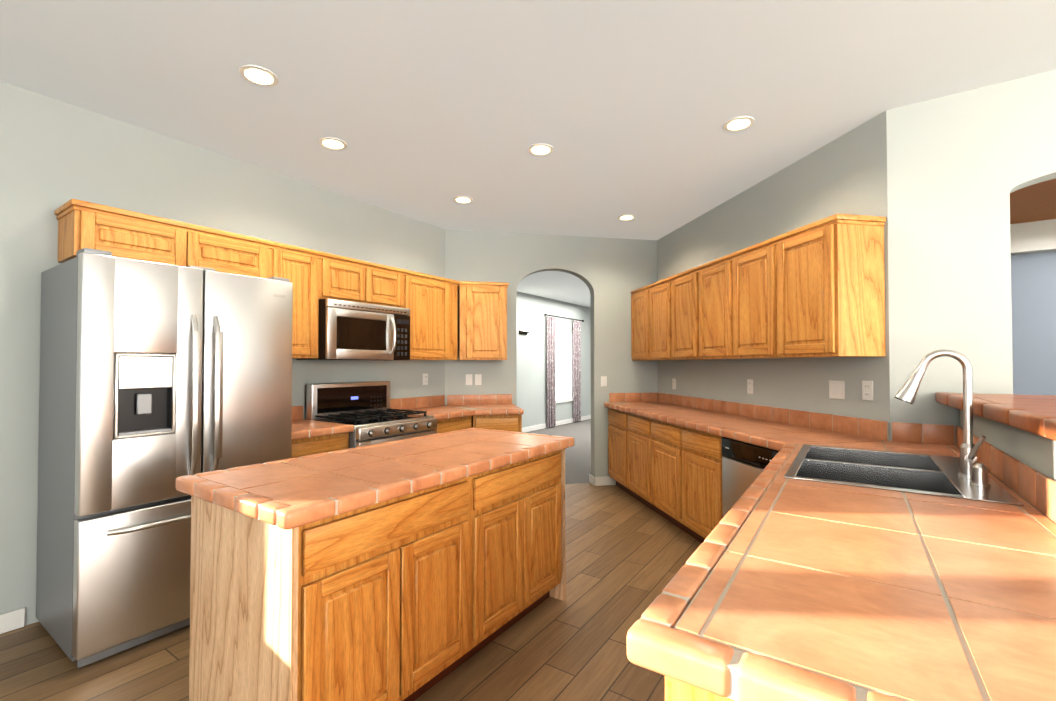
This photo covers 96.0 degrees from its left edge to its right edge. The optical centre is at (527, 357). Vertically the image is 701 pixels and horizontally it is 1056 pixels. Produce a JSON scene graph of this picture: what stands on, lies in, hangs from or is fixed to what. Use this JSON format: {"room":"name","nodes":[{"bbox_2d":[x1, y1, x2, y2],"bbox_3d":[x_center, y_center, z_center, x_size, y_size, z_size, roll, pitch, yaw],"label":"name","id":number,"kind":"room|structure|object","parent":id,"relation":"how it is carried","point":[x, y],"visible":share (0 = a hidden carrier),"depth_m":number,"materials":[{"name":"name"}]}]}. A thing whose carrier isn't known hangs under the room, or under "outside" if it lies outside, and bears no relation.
{"room":"kitchen","nodes":[
{"label":"kitchen","id":0,"kind":"room"},
{"bbox_2d":[0,81,444,625],"bbox_3d":[-2.803,-0.006,2.288,0.130,2.780,6.780,-1,-1,34],"label":"wall","id":1,"kind":"structure","parent":0,"point":[55,154],"depth_m":2.73,"materials":[{"name":"paint"}]},
{"bbox_2d":[54,199,201,266],"bbox_3d":[-2.249,-0.649,2.699,0.326,0.281,0.544,-1,-1,34],"label":"upper cabinet","id":2,"kind":"object","parent":1,"relation":"attached to","point":[123,233],"depth_m":2.55,"materials":[{"name":"brown wood"}]},
{"bbox_2d":[202,226,273,277],"bbox_3d":[-2.010,-0.643,3.051,0.326,0.281,0.544,-1,-1,34],"label":"upper cabinet","id":3,"kind":"object","parent":1,"relation":"attached to","point":[222,251],"depth_m":3.01,"materials":[{"name":"brown wood"}]},
{"bbox_2d":[274,242,321,358],"bbox_3d":[-1.756,-0.385,3.420,0.326,0.786,0.359,-1,-1,34],"label":"upper cabinet","id":4,"kind":"object","parent":1,"relation":"attached to","point":[314,277],"depth_m":3.37,"materials":[{"name":"brown wood"}]},
{"bbox_2d":[322,252,373,303],"bbox_3d":[-1.527,-0.600,3.760,0.326,0.346,0.455,-1,-1,34],"label":"upper cabinet","id":5,"kind":"object","parent":1,"relation":"attached to","point":[343,278],"depth_m":3.67,"materials":[{"name":"brown wood"}]},
{"bbox_2d":[297,298,409,360],"bbox_3d":[-1.373,-0.197,3.852,0.466,0.443,0.778,-1,-1,34],"label":"microwave","id":6,"kind":"object","parent":5,"relation":"attached to","point":[350,330],"visible":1,"depth_m":3.67,"materials":[{"name":"silver metal"}]},
{"bbox_2d":[374,263,405,307],"bbox_3d":[-1.337,-0.595,4.038,0.326,0.346,0.454,-1,-1,34],"label":"upper cabinet","id":7,"kind":"object","parent":1,"relation":"attached to","point":[389,282],"depth_m":4.01,"materials":[{"name":"brown wood"}]},
{"bbox_2d":[423,374,427,384],"bbox_3d":[-1.029,0.223,4.765,0.008,0.115,0.072,-1,-1,34],"label":"electrical outlet plate","id":8,"kind":"object","parent":1,"relation":"attached to","point":[425,376],"depth_m":4.76,"materials":[{"name":"white plastic"}]},
{"bbox_2d":[406,270,453,359],"bbox_3d":[-1.046,-0.368,4.462,0.326,0.786,0.580,-1,-1,34],"label":"upper cabinet","id":9,"kind":"object","parent":1,"relation":"attached to","point":[429,298],"depth_m":4.39,"materials":[{"name":"brown wood"}]},
{"bbox_2d":[0,483,701,700],"bbox_3d":[1.310,1.357,0.570,8.762,0.001,8.604,-1,-1,34],"label":"floor","id":10,"kind":"structure","parent":0,"point":[627,556],"depth_m":2.26,"materials":[{"name":"brown wood"}]},
{"bbox_2d":[36,248,292,667],"bbox_3d":[-1.958,0.457,2.646,0.796,1.867,0.951,-1,-1,34],"label":"refrigerator","id":11,"kind":"object","parent":10,"relation":"on","point":[157,379],"visible":0.83,"depth_m":2.29,"materials":[{"name":"grey metal"}]},
{"bbox_2d":[306,381,436,447],"bbox_3d":[-1.210,0.808,3.791,0.728,1.200,0.764,-1,-1,34],"label":"range","id":12,"kind":"object","parent":10,"relation":"on","point":[364,409],"visible":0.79,"depth_m":3.75,"materials":[{"name":"grey metal"}]},
{"bbox_2d":[189,449,564,700],"bbox_3d":[-0.527,0.949,2.260,0.694,0.870,1.620,-1,-1,34],"label":"kitchen island","id":13,"kind":"object","parent":10,"relation":"on","point":[412,596],"visible":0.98,"depth_m":1.70,"materials":[{"name":"brown wood"}]},
{"bbox_2d":[175,428,573,529],"bbox_3d":[-0.526,0.482,2.267,0.774,0.054,1.704,-1,-1,34],"label":"island countertop","id":14,"kind":"structure","parent":13,"relation":"on","point":[289,493],"depth_m":1.85,"materials":[{"name":"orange tile"}]},
{"bbox_2d":[291,416,470,457],"bbox_3d":[-1.271,0.975,3.862,0.606,0.870,1.802,-1,-1,34],"label":"base cabinet","id":15,"kind":"object","parent":10,"relation":"on","point":[315,445],"depth_m":3.24,"materials":[{"name":"brown wood"}]},
{"bbox_2d":[292,406,353,439],"bbox_3d":[-1.626,0.449,3.313,0.649,0.153,0.497,-1,-1,34],"label":"countertop","id":16,"kind":"structure","parent":15,"relation":"on","point":[302,428],"depth_m":3.25,"materials":[{"name":"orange tile"}]},
{"bbox_2d":[390,394,513,420],"bbox_3d":[-0.680,0.471,4.691,0.660,0.154,1.301,-1,-1,34],"label":"countertop","id":17,"kind":"structure","parent":15,"relation":"on","point":[457,406],"depth_m":4.75,"materials":[{"name":"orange tile"}]},
{"bbox_2d":[471,414,521,431],"bbox_3d":[-0.343,0.989,4.777,0.462,0.870,0.606,0,-1,-11],"label":"base cabinet","id":18,"kind":"object","parent":10,"relation":"on","point":[510,423],"visible":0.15,"depth_m":4.49,"materials":[{"name":"brown wood"}]},
{"bbox_2d":[476,405,523,415],"bbox_3d":[-0.137,0.520,4.630,0.306,0.054,0.789,-1,-1,34],"label":"countertop","id":19,"kind":"structure","parent":18,"relation":"on","point":[508,409],"depth_m":4.47,"materials":[{"name":"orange tile"}]},
{"bbox_2d":[608,408,724,542],"bbox_3d":[1.452,0.976,3.973,0.606,0.870,2.856,0,-1,-11],"label":"lower cabinet","id":20,"kind":"object","parent":10,"relation":"on","point":[671,473],"depth_m":3.90,"materials":[{"name":"brown wood"}]},
{"bbox_2d":[604,392,1055,700],"bbox_3d":[0.946,0.444,3.009,2.756,0.155,4.627,-1,-1,34],"label":"countertop","id":21,"kind":"structure","parent":20,"relation":"on","point":[779,587],"depth_m":0.91,"materials":[{"name":"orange tile"}]},
{"bbox_2d":[784,444,1023,505],"bbox_3d":[1.462,0.553,1.953,0.636,0.210,0.868,-1,-1,34],"label":"sink basin","id":22,"kind":"object","parent":21,"relation":"in","point":[936,475],"visible":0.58,"depth_m":1.97,"materials":[{"name":"silver metal"}]},
{"bbox_2d":[970,463,989,486],"bbox_3d":[1.563,0.405,1.644,0.052,0.076,0.052,-1,-1,34],"label":"soap dispenser","id":23,"kind":"object","parent":22,"relation":"on","point":[979,474],"visible":0.98,"depth_m":1.63,"materials":[{"name":"silver metal"}]},
{"bbox_2d":[895,349,985,478],"bbox_3d":[1.551,0.208,1.801,0.253,0.475,0.104,-1,-1,34],"label":"faucet","id":24,"kind":"object","parent":21,"relation":"on","point":[907,393],"visible":0.88,"depth_m":1.76,"materials":[{"name":"silver metal"}]},
{"bbox_2d":[665,676,734,700],"bbox_3d":[1.103,0.936,1.429,0.718,0.870,2.120,-1,-1,34],"label":"lower cabinet","id":25,"kind":"object","parent":10,"relation":"on","point":[676,690],"depth_m":0.74,"materials":[{"name":"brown wood"}]},
{"bbox_2d":[722,437,778,516],"bbox_3d":[1.634,0.962,2.926,0.588,0.866,0.604,0,-1,-11],"label":"dishwasher","id":26,"kind":"object","parent":10,"relation":"on","point":[744,464],"visible":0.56,"depth_m":2.99,"materials":[{"name":"grey metal"}]},
{"bbox_2d":[0,0,1055,306],"bbox_3d":[1.996,-1.411,4.500,12.400,0.100,16.200,-1,-1,34],"label":"ceiling","id":27,"kind":"structure","parent":0,"point":[426,110],"depth_m":2.42,"materials":[{"name":"paint"}]},
{"bbox_2d":[239,65,277,86],"bbox_3d":[-1.332,-1.390,2.354,0.169,0.009,0.169,0,-1,-11],"label":"recessed light","id":28,"kind":"object","parent":27,"relation":"in","point":[258,75],"depth_m":2.34,"materials":[{"name":"white"}]},
{"bbox_2d":[319,137,346,149],"bbox_3d":[-1.260,-1.379,3.074,0.169,0.009,0.169,0,-1,-11],"label":"recessed light","id":29,"kind":"object","parent":27,"relation":"in","point":[332,143],"depth_m":3.06,"materials":[{"name":"white"}]},
{"bbox_2d":[453,196,472,202],"bbox_3d":[-0.562,-1.362,4.121,0.169,0.009,0.169,0,-1,-11],"label":"recessed light","id":30,"kind":"object","parent":27,"relation":"in","point":[459,199],"depth_m":4.10,"materials":[{"name":"white"}]},
{"bbox_2d":[528,143,552,155],"bbox_3d":[0.084,-1.377,3.158,0.169,0.009,0.169,0,-1,-11],"label":"recessed light","id":31,"kind":"object","parent":27,"relation":"in","point":[540,149],"depth_m":3.14,"materials":[{"name":"white"}]},
{"bbox_2d":[618,214,634,219],"bbox_3d":[0.956,-1.354,4.611,0.169,0.009,0.169,0,-1,-11],"label":"recessed light","id":32,"kind":"object","parent":27,"relation":"in","point":[628,216],"depth_m":4.60,"materials":[{"name":"white"}]},
{"bbox_2d":[723,116,753,131],"bbox_3d":[1.251,-1.383,2.822,0.169,0.009,0.169,0,-1,-11],"label":"recessed light","id":33,"kind":"object","parent":27,"relation":"in","point":[740,123],"depth_m":2.81,"materials":[{"name":"white"}]},
{"bbox_2d":[445,229,657,485],"bbox_3d":[0.328,0.043,5.298,2.594,2.780,0.130,0,-1,-11],"label":"wall","id":34,"kind":"structure","parent":0,"point":[611,273],"depth_m":5.31,"materials":[{"name":"paint"}]},
{"bbox_2d":[466,374,471,384],"bbox_3d":[-0.626,0.239,5.042,0.072,0.115,0.008,0,-1,-11],"label":"electrical outlet plate","id":35,"kind":"object","parent":34,"relation":"attached to","point":[468,376],"depth_m":5.04,"materials":[{"name":"white plastic"}]},
{"bbox_2d":[475,374,481,384],"bbox_3d":[-0.530,0.240,5.061,0.072,0.115,0.008,0,-1,-11],"label":"electrical outlet plate","id":36,"kind":"object","parent":34,"relation":"attached to","point":[478,377],"depth_m":5.06,"materials":[{"name":"white plastic"}]},
{"bbox_2d":[458,281,508,359],"bbox_3d":[-0.470,-0.361,4.917,0.501,0.785,0.326,0,-1,-11],"label":"upper cabinet","id":37,"kind":"object","parent":34,"relation":"attached to","point":[482,320],"visible":1,"depth_m":4.76,"materials":[{"name":"brown wood"}]},
{"bbox_2d":[601,376,606,386],"bbox_3d":[0.850,0.273,5.322,0.072,0.115,0.008,0,-1,-11],"label":"electrical outlet plate","id":38,"kind":"object","parent":34,"relation":"attached to","point":[603,378],"depth_m":5.32,"materials":[{"name":"white plastic"}]},
{"bbox_2d":[517,291,590,427],"bbox_3d":[0.012,0.113,9.710,0.130,2.780,9.780,-1,-1,34],"label":"wall","id":39,"kind":"structure","parent":0,"point":[532,373],"depth_m":9.98,"materials":[{"name":"paint"}]},
{"bbox_2d":[0,415,615,633],"bbox_3d":[-0.214,1.395,6.081,3.557,0.100,16.000,-1,-1,34],"label":"baseboard","id":40,"kind":"structure","parent":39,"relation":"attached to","point":[12,620],"depth_m":2.44,"materials":[{"name":"white wood"}]},
{"bbox_2d":[519,321,531,334],"bbox_3d":[-0.047,-0.580,9.382,0.150,0.260,0.278,-1,-1,34],"label":"sconce","id":41,"kind":"object","parent":39,"relation":"attached to","point":[525,326],"visible":1,"depth_m":9.31,"materials":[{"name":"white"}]},
{"bbox_2d":[553,332,572,403],"bbox_3d":[0.758,0.234,10.749,0.112,1.570,0.880,-1,-1,34],"label":"living room window","id":42,"kind":"structure","parent":39,"relation":"in","point":[564,367],"depth_m":10.91,"materials":[{"name":"white glass"}]},
{"bbox_2d":[544,314,583,426],"bbox_3d":[0.826,0.296,10.701,0.093,2.405,1.730,-1,-1,34],"label":"curtains","id":43,"kind":"object","parent":39,"relation":"attached to","point":[576,371],"visible":1,"depth_m":10.30,"materials":[{"name":"fabric"}]},
{"bbox_2d":[525,419,590,483],"bbox_3d":[1.996,1.423,4.455,12.400,0.001,16.200,-1,-1,34],"label":"floor carpet","id":44,"kind":"object","parent":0,"point":[578,462],"depth_m":7.58,"materials":[{"name":"beige carpet"}]},
{"bbox_2d":[657,111,889,440],"bbox_3d":[1.816,0.023,4.065,0.130,2.780,2.850,0,-1,-11],"label":"wall","id":45,"kind":"structure","parent":0,"point":[846,173],"depth_m":3.36,"materials":[{"name":"paint"}]},
{"bbox_2d":[631,284,650,360],"bbox_3d":[1.374,-0.357,5.155,0.326,0.786,0.547,0,-1,-11],"label":"upper cabinet","id":46,"kind":"object","parent":45,"relation":"attached to","point":[641,297],"depth_m":5.11,"materials":[{"name":"brown wood"}]},
{"bbox_2d":[651,275,674,360],"bbox_3d":[1.455,-0.364,4.730,0.326,0.786,0.623,0,-1,-11],"label":"upper cabinet","id":47,"kind":"object","parent":45,"relation":"attached to","point":[662,291],"depth_m":4.61,"materials":[{"name":"brown wood"}]},
{"bbox_2d":[672,378,675,388],"bbox_3d":[1.555,0.285,5.059,0.008,0.115,0.072,0,-1,-11],"label":"electrical outlet plate","id":48,"kind":"object","parent":45,"relation":"attached to","point":[673,380],"depth_m":5.06,"materials":[{"name":"white plastic"}]},
{"bbox_2d":[675,264,702,359],"bbox_3d":[1.543,-0.372,4.267,0.326,0.786,0.623,0,-1,-11],"label":"upper cabinet","id":49,"kind":"object","parent":45,"relation":"attached to","point":[688,283],"depth_m":4.14,"materials":[{"name":"brown wood"}]},
{"bbox_2d":[703,252,738,359],"bbox_3d":[1.631,-0.379,3.804,0.326,0.786,0.623,0,-1,-11],"label":"upper cabinet","id":50,"kind":"object","parent":45,"relation":"attached to","point":[720,320],"depth_m":3.68,"materials":[{"name":"brown wood"}]},
{"bbox_2d":[747,379,752,393],"bbox_3d":[1.789,0.238,3.828,0.008,0.115,0.072,0,-1,-11],"label":"electrical outlet plate","id":51,"kind":"object","parent":45,"relation":"attached to","point":[749,381],"depth_m":3.83,"materials":[{"name":"white plastic"}]},
{"bbox_2d":[735,234,782,358],"bbox_3d":[1.719,-0.386,3.342,0.326,0.786,0.623,0,-1,-11],"label":"upper cabinet","id":52,"kind":"object","parent":45,"relation":"attached to","point":[758,267],"depth_m":3.23,"materials":[{"name":"brown wood"}]},
{"bbox_2d":[783,214,885,357],"bbox_3d":[1.800,-0.393,2.916,0.326,0.786,0.547,0,-1,-11],"label":"upper cabinet","id":53,"kind":"object","parent":45,"relation":"attached to","point":[816,289],"depth_m":2.67,"materials":[{"name":"brown wood"}]},
{"bbox_2d":[829,380,844,398],"bbox_3d":[1.946,0.205,2.998,0.008,0.115,0.118,0,-1,-11],"label":"electrical outlet plate","id":54,"kind":"object","parent":45,"relation":"attached to","point":[836,389],"depth_m":3.00,"materials":[{"name":"white plastic"}]},
{"bbox_2d":[862,381,872,400],"bbox_3d":[1.988,0.196,2.782,0.008,0.115,0.072,0,-1,-11],"label":"electrical outlet plate","id":55,"kind":"object","parent":45,"relation":"attached to","point":[867,386],"depth_m":2.78,"materials":[{"name":"white plastic"}]},
{"bbox_2d":[886,70,1055,446],"bbox_3d":[4.103,-0.021,1.313,4.956,2.780,0.130,-1,-1,34],"label":"wall","id":56,"kind":"structure","parent":0,"point":[961,166],"depth_m":2.50,"materials":[{"name":"paint"}]},
{"bbox_2d":[960,410,1055,523],"bbox_3d":[1.837,0.804,1.743,0.130,1.144,1.683,-1,-1,34],"label":"wall","id":57,"kind":"structure","parent":0,"point":[1035,452],"depth_m":1.59,"materials":[{"name":"paint"}]},
{"bbox_2d":[935,392,1055,440],"bbox_3d":[1.915,0.199,1.655,0.565,0.057,1.754,-1,-1,34],"label":"countertop","id":58,"kind":"structure","parent":57,"relation":"on","point":[1035,414],"depth_m":1.68,"materials":[{"name":"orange tile"}]},
{"bbox_2d":[1010,219,1055,394],"bbox_3d":[5.350,0.009,3.185,5.000,2.780,0.230,-1,-1,34],"label":"wall","id":59,"kind":"structure","parent":0,"point":[1033,271],"depth_m":3.94,"materials":[{"name":"white paint"}]},
{"label":"outside","id":60,"kind":"structure","parent":0,"visible":0},
{"bbox_2d":[1010,178,1055,223],"bbox_3d":[4.732,-1.156,2.295,5.000,0.040,2.168,-1,-1,34],"label":"ceiling","id":61,"kind":"structure","parent":60,"point":[1034,202],"depth_m":3.46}
]}

